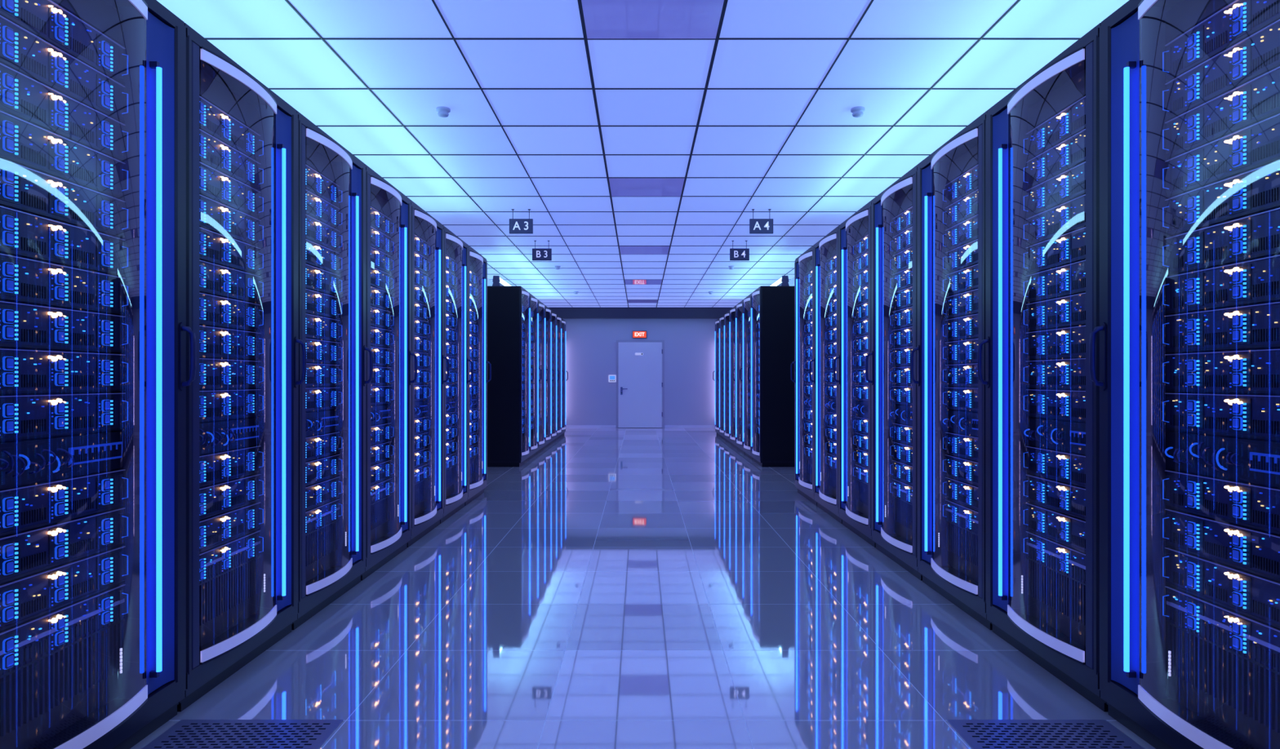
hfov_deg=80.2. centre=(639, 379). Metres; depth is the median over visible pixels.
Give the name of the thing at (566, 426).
baseboard
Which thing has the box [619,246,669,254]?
ceiling panel
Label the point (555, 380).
rack
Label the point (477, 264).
rack
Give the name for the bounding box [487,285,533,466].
rack
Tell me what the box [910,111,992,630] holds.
rack
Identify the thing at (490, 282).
wall
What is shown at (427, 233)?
rack
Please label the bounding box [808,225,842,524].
rack
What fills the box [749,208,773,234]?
aisle sign
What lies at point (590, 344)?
wall
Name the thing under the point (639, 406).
door leaf
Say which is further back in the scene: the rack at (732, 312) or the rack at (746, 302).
the rack at (732, 312)
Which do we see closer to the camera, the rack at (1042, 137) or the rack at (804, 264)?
the rack at (1042, 137)
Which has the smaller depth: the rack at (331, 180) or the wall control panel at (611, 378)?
the rack at (331, 180)
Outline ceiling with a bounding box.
[156,0,1128,307]
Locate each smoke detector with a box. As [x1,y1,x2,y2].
[435,106,450,117]
[850,106,865,117]
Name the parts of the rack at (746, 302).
door handle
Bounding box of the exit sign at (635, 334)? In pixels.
[632,331,646,337]
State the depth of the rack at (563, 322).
14.59 m
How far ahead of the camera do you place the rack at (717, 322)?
14.59 m
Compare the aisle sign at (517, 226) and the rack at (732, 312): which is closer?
the aisle sign at (517, 226)
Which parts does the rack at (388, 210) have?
door handle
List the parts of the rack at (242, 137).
door handle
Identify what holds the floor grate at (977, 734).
on the floor
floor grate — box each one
[142,720,342,748]
[946,720,1144,748]
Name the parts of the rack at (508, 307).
door handle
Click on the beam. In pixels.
(563, 313)
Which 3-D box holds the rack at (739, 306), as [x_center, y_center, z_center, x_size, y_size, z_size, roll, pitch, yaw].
[1.861,-0.037,11.223,0.891,2.205,0.789,0,0,0]
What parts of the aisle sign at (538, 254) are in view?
sign plate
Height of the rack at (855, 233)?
2.205 m
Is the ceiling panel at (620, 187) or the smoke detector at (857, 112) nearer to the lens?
the smoke detector at (857, 112)
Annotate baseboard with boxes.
[565,425,615,428]
[664,425,715,428]
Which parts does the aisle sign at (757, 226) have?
sign plate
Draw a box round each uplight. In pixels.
[492,275,510,285]
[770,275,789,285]
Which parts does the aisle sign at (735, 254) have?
sign plate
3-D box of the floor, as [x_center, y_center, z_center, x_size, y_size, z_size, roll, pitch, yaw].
[0.000,1.115,7.250,4.920,0.100,19.100,0,0,0]
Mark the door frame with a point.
(617, 341)
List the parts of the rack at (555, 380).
door handle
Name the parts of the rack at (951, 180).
door handle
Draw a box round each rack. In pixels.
[0,0,195,748]
[177,22,306,712]
[291,111,373,630]
[360,164,417,581]
[407,200,448,547]
[440,225,472,524]
[465,244,491,506]
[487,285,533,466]
[528,293,541,459]
[537,299,548,453]
[543,306,554,448]
[550,310,559,444]
[555,315,564,440]
[560,317,568,437]
[712,318,720,437]
[716,315,725,440]
[721,310,731,444]
[726,305,737,448]
[733,300,744,454]
[739,293,752,460]
[747,285,794,466]
[790,244,817,506]
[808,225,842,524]
[833,199,875,547]
[865,164,922,581]
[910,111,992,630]
[977,22,1107,712]
[1089,0,1279,748]
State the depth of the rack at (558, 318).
13.80 m
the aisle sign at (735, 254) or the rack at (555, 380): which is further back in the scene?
the rack at (555, 380)
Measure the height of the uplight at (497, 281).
0.132 m
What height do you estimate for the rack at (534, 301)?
2.205 m
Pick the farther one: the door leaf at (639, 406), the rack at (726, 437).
the door leaf at (639, 406)
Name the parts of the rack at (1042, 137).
door handle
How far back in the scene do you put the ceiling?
4.34 m
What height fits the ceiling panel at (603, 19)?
0.004 m
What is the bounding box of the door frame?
[616,340,664,428]
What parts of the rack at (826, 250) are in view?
door handle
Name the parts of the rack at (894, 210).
door handle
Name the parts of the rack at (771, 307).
door handle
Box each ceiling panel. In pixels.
[581,0,724,38]
[608,177,684,196]
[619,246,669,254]
[624,280,662,284]
[627,300,657,302]
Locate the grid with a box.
[204,0,1080,307]
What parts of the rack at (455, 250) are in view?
door handle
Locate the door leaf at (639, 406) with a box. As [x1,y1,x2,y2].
[617,342,662,427]
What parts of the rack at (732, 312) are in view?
door handle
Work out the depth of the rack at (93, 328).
2.09 m
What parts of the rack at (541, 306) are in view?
door handle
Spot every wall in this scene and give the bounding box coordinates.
[487,278,493,285]
[563,319,717,428]
[788,277,794,285]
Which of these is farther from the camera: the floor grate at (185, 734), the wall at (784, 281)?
the wall at (784, 281)
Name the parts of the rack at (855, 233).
door handle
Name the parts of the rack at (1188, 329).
door handle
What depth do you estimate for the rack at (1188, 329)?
2.09 m
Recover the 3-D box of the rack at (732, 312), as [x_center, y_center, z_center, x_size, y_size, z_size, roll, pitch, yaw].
[1.861,-0.037,12.015,0.891,2.205,0.789,0,0,0]
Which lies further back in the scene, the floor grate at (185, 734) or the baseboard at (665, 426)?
the baseboard at (665, 426)
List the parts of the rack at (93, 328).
door handle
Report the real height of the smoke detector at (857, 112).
0.046 m
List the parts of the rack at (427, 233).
door handle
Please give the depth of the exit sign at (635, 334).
16.65 m
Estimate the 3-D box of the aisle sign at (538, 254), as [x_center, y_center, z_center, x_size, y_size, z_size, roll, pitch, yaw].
[-1.108,-1.458,8.580,0.218,0.224,0.022,0,0,0]
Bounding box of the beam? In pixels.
[548,307,732,319]
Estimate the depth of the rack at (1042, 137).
2.85 m
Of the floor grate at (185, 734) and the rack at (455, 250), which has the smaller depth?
the floor grate at (185, 734)
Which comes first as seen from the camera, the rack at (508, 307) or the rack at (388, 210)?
the rack at (388, 210)
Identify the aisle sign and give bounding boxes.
[509,208,533,234]
[532,240,551,260]
[729,240,749,260]
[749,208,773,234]
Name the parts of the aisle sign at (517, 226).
sign plate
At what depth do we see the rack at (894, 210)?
4.53 m
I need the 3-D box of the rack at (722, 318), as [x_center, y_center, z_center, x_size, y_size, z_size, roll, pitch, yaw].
[1.861,-0.037,13.601,0.891,2.205,0.789,0,0,0]
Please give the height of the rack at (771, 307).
2.205 m
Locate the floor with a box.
[130,428,1155,748]
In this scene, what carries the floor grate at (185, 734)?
on the floor
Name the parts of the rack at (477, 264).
door handle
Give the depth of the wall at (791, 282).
11.77 m
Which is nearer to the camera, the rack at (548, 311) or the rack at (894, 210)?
the rack at (894, 210)
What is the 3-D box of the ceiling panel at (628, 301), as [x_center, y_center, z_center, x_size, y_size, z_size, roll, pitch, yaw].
[0.052,-1.568,15.190,0.589,0.004,0.592,0,0,0]
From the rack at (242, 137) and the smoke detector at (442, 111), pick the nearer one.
the rack at (242, 137)
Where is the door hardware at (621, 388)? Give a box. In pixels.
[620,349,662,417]
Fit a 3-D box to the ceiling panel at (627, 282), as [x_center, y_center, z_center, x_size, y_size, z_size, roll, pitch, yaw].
[0.052,-1.568,12.190,0.589,0.004,0.592,0,0,0]
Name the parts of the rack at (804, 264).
door handle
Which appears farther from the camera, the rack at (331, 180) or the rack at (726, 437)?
the rack at (726, 437)
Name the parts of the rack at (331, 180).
door handle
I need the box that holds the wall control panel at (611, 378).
[608,375,616,382]
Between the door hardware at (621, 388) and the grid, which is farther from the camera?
the door hardware at (621, 388)
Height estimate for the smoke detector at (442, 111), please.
0.046 m
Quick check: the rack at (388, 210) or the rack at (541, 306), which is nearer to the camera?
the rack at (388, 210)
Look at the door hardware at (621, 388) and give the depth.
16.64 m

